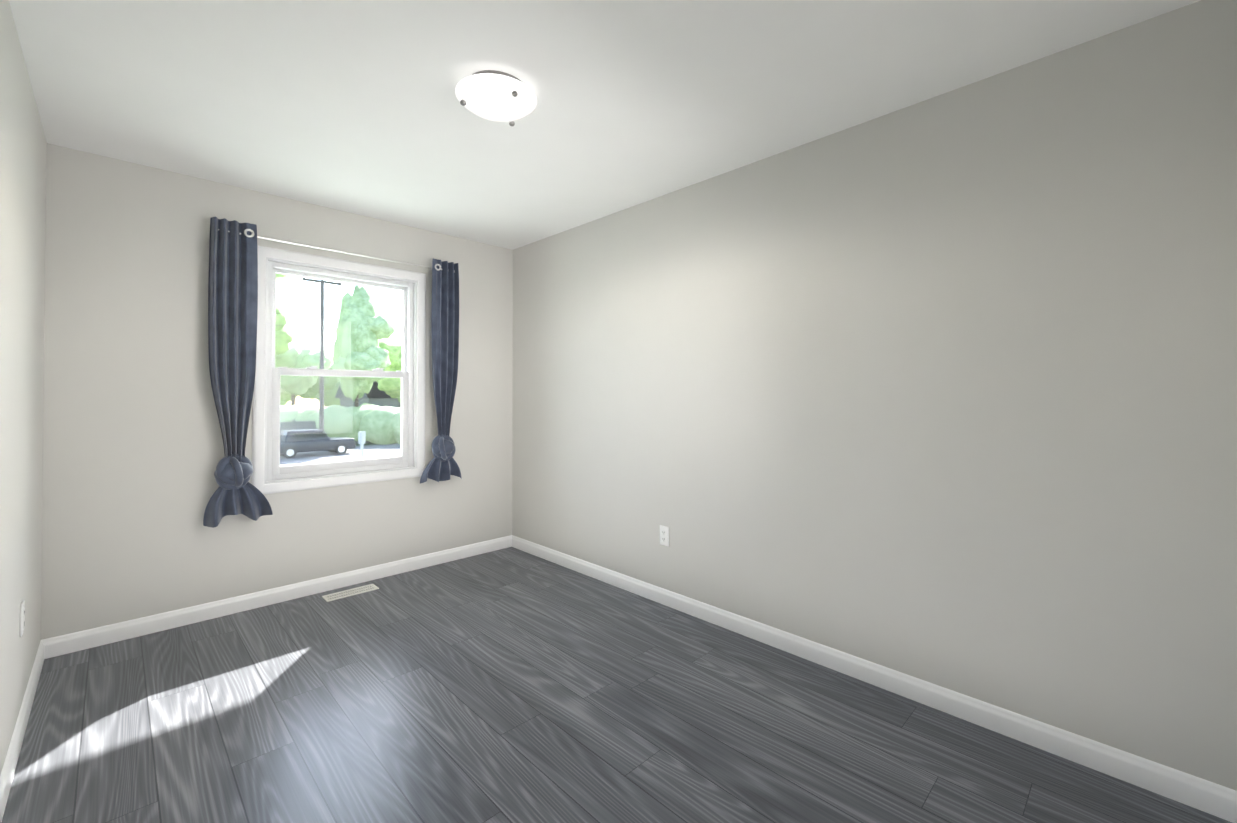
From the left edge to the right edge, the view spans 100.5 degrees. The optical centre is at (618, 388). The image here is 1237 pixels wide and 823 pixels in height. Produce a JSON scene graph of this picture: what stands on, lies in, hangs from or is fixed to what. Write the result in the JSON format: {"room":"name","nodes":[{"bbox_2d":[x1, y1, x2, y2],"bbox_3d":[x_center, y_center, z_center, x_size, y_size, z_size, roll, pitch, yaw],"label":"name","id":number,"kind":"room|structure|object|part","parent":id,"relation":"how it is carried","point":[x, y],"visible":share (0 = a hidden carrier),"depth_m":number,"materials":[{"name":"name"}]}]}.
{"room":"empty bedroom","nodes":[
{"label":"empty bedroom","id":0,"kind":"room"},
{"bbox_2d":[0,0,46,774],"bbox_3d":[-1.442,0.036,0.989,0.200,2.440,4.250,1,-1,-44],"label":"wall","id":1,"kind":"structure","parent":0,"point":[23,154],"depth_m":1.80,"materials":[{"name":"beige paint"}]},
{"bbox_2d":[19,600,24,636],"bbox_3d":[-2.182,0.840,1.885,0.009,0.115,0.070,1,-1,-44],"label":"electrical outlet","id":2,"kind":"object","parent":1,"relation":"attached to","point":[22,618],"visible":1,"depth_m":1.87,"materials":[{"name":"plastic"}]},
{"bbox_2d":[0,640,44,822],"bbox_3d":[-1.365,1.211,1.051,0.013,0.090,3.850,1,-1,-44],"label":"baseboard","id":3,"kind":"structure","parent":1,"relation":"attached to","point":[10,764],"depth_m":1.80,"materials":[{"name":"white paint"}]},
{"bbox_2d":[41,143,512,639],"bbox_3d":[-1.866,0.062,3.409,2.982,2.440,0.200,1,-1,-44],"label":"wall","id":4,"kind":"structure","parent":0,"point":[133,450],"depth_m":2.77,"materials":[{"name":"beige paint"}]},
{"bbox_2d":[42,535,511,658],"bbox_3d":[-1.791,1.236,3.320,2.582,0.090,0.013,1,-1,-44],"label":"baseboard","id":5,"kind":"structure","parent":4,"relation":"attached to","point":[87,639],"depth_m":2.97,"materials":[{"name":"white paint"}]},
{"bbox_2d":[218,229,454,272],"bbox_3d":[-1.738,-0.869,3.335,1.414,0.032,0.098,1,-1,-44],"label":"curtain rod","id":6,"kind":"object","parent":4,"relation":"attached to","point":[317,247],"visible":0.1,"depth_m":3.26,"materials":[{"name":"silver metal"}]},
{"bbox_2d":[203,217,272,527],"bbox_3d":[-2.111,-0.093,2.869,0.300,1.678,0.171,1,-1,-44],"label":"curtain","id":7,"kind":"object","parent":6,"relation":"hanging from","point":[232,298],"visible":1,"depth_m":2.85,"materials":[{"name":"fabric"}]},
{"bbox_2d":[244,229,253,237],"bbox_3d":[-2.073,-0.874,2.888,0.049,0.049,0.009,1,-1,-44],"label":"grommet","id":8,"kind":"object","parent":7,"relation":"attached to","point":[251,231],"visible":1,"depth_m":2.89,"materials":[{"name":"silver metal"}]},
{"bbox_2d":[420,258,461,482],"bbox_3d":[-1.272,-0.128,3.691,0.300,1.590,0.152,1,-1,-44],"label":"curtain","id":9,"kind":"object","parent":6,"relation":"hanging from","point":[442,465],"visible":1,"depth_m":3.71,"materials":[{"name":"fabric"}]},
{"bbox_2d":[252,245,425,494],"bbox_3d":[-1.803,-0.106,3.400,1.030,1.465,0.132,1,-1,-44],"label":"window unit","id":10,"kind":"structure","parent":4,"relation":"in","point":[270,475],"depth_m":3.34,"materials":[{"name":"white paint"}]},
{"bbox_3d":[-1.818,-0.117,3.416,0.784,1.196,0.038,1,-1,-44],"label":"glass","id":11,"kind":"part","parent":10,"relation":"part of","materials":[{"name":"clear glass"}]},
{"bbox_2d":[9,0,1199,249],"bbox_3d":[-0.455,-1.274,1.984,2.982,0.200,4.270,1,-1,-44],"label":"ceiling","id":12,"kind":"structure","parent":0,"point":[353,106],"depth_m":1.98,"materials":[{"name":"white paint"}]},
{"bbox_2d":[455,70,536,125],"bbox_3d":[-0.475,-1.122,2.012,0.312,0.102,0.312,1,-1,-44],"label":"ceiling light","id":13,"kind":"object","parent":12,"relation":"attached to","point":[495,96],"visible":1,"depth_m":1.94,"materials":[{"name":"white glass"}]},
{"bbox_2d":[2,547,1231,822],"bbox_3d":[-0.448,1.366,1.948,2.982,0.200,4.250,1,-1,-44],"label":"floor","id":14,"kind":"structure","parent":0,"point":[510,685],"depth_m":1.91,"materials":[{"name":"grey wood"}]},
{"bbox_2d":[322,584,378,601],"bbox_3d":[-1.678,1.277,3.229,0.300,0.006,0.110,1,-1,-44],"label":"floor vent","id":15,"kind":"object","parent":14,"relation":"in","point":[348,593],"visible":1,"depth_m":3.22,"materials":[{"name":"metal"}]},
{"bbox_2d":[512,0,1236,790],"bbox_3d":[0.545,0.057,2.936,0.200,2.440,4.250,1,-1,-44],"label":"wall","id":16,"kind":"structure","parent":0,"point":[940,390],"depth_m":2.01,"materials":[{"name":"beige paint"}]},
{"bbox_2d":[660,525,668,546],"bbox_3d":[0.271,0.873,3.058,0.009,0.115,0.070,1,-1,-44],"label":"electrical outlet","id":17,"kind":"object","parent":16,"relation":"attached to","point":[664,535],"visible":1,"depth_m":3.05,"materials":[{"name":"plastic"}]},
{"bbox_2d":[512,535,1236,822],"bbox_3d":[0.469,1.231,2.849,0.013,0.090,3.850,1,-1,-44],"label":"baseboard","id":18,"kind":"structure","parent":16,"relation":"attached to","point":[1209,797],"depth_m":1.99,"materials":[{"name":"white paint"}]},
{"label":"outside","id":19,"kind":"structure","parent":0,"visible":0},
{"bbox_2d":[280,443,400,465],"bbox_3d":[-29.016,4.252,51.137,150.000,0.300,106.040,1,-1,-44],"label":"ground","id":20,"kind":"structure","parent":19,"point":[334,456],"depth_m":29.88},
{"bbox_2d":[291,394,294,404],"bbox_3d":[-32.320,1.763,51.125,0.485,4.675,0.485,0,-1,25],"label":"trunk","id":21,"kind":"object","parent":20,"relation":"on","point":[292,401],"depth_m":50.99,"materials":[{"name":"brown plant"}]},
{"bbox_2d":[300,361,340,405],"bbox_3d":[-33.661,-2.141,50.774,7.229,8.098,22.711,0,-1,-1],"label":"tree","id":22,"kind":"object","parent":21,"relation":"attached to","point":[309,395],"depth_m":56.35,"materials":[{"name":"green plant"}]},
{"bbox_2d":[275,273,401,404],"bbox_3d":[-29.832,-3.596,47.875,17.525,11.097,31.533,1,-1,-44],"label":"tree","id":23,"kind":"object","parent":21,"relation":"attached to","point":[390,348],"depth_m":43.33,"materials":[{"name":"green plant"}]},
{"bbox_2d":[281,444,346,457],"bbox_3d":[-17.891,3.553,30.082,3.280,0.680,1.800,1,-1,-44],"label":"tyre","id":24,"kind":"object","parent":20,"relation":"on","point":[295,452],"depth_m":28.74,"materials":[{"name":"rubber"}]},
{"bbox_2d":[286,449,293,455],"bbox_3d":[-18.189,3.536,28.529,0.380,0.380,0.041,1,-1,-44],"label":"hub","id":25,"kind":"object","parent":24,"relation":"attached to","point":[292,452],"depth_m":28.52,"materials":[{"name":"white metal"}]},
{"bbox_2d":[280,429,354,453],"bbox_3d":[-17.891,2.982,30.088,4.220,1.220,1.720,1,-1,-44],"label":"car","id":26,"kind":"object","parent":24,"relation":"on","point":[320,440],"depth_m":29.39,"materials":[{"name":"paint"}]},
{"bbox_2d":[291,432,326,438],"bbox_3d":[-18.141,2.680,29.846,1.800,0.420,1.530,1,-1,-44],"label":"glazing","id":27,"kind":"object","parent":26,"relation":"attached to","point":[303,434],"depth_m":29.24,"materials":[{"name":"clear glass"}]},
{"bbox_2d":[302,277,341,431],"bbox_3d":[-18.734,-1.851,32.519,2.200,11.500,0.300,1,-1,-44],"label":"pole","id":28,"kind":"object","parent":20,"relation":"on","point":[321,397],"depth_m":32.44,"materials":[{"name":"brown wood"}]},
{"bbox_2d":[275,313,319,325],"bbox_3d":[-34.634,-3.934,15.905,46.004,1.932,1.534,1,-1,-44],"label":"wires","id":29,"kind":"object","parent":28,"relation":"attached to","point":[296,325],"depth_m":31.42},
{"bbox_2d":[280,419,370,443],"bbox_3d":[-15.073,3.033,40.269,46.800,1.900,0.180,1,-1,-44],"label":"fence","id":30,"kind":"object","parent":20,"relation":"on","point":[285,424],"depth_m":34.16,"materials":[{"name":"grey"}]},
{"bbox_2d":[355,393,358,406],"bbox_3d":[-19.567,0.719,38.471,0.327,6.490,0.327,0,-1,22],"label":"trunk","id":31,"kind":"object","parent":20,"relation":"on","point":[356,401],"depth_m":38.39,"materials":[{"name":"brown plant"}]},
{"bbox_2d":[275,284,400,444],"bbox_3d":[-26.532,-1.802,42.624,13.505,12.336,27.436,1,-1,-44],"label":"tree","id":32,"kind":"object","parent":31,"relation":"attached to","point":[345,344],"depth_m":37.38,"materials":[{"name":"green plant"}]},
{"bbox_2d":[358,431,364,458],"bbox_3d":[-12.385,2.940,24.833,0.320,1.750,0.120,1,-1,-44],"label":"signpost","id":33,"kind":"object","parent":20,"relation":"on","point":[361,436],"depth_m":24.78},
{"bbox_2d":[340,398,399,406],"bbox_3d":[-20.410,2.502,51.136,11.000,3.200,8.000,1,-1,-44],"label":"house","id":34,"kind":"structure","parent":20,"relation":"on","point":[378,400],"depth_m":45.71,"materials":[{"name":"grey"}]},
{"bbox_2d":[335,382,390,397],"bbox_3d":[-20.410,-0.048,51.164,11.600,1.900,9.200,1,-1,-44],"label":"roofing","id":35,"kind":"object","parent":34,"relation":"on","point":[381,393],"depth_m":48.37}
]}

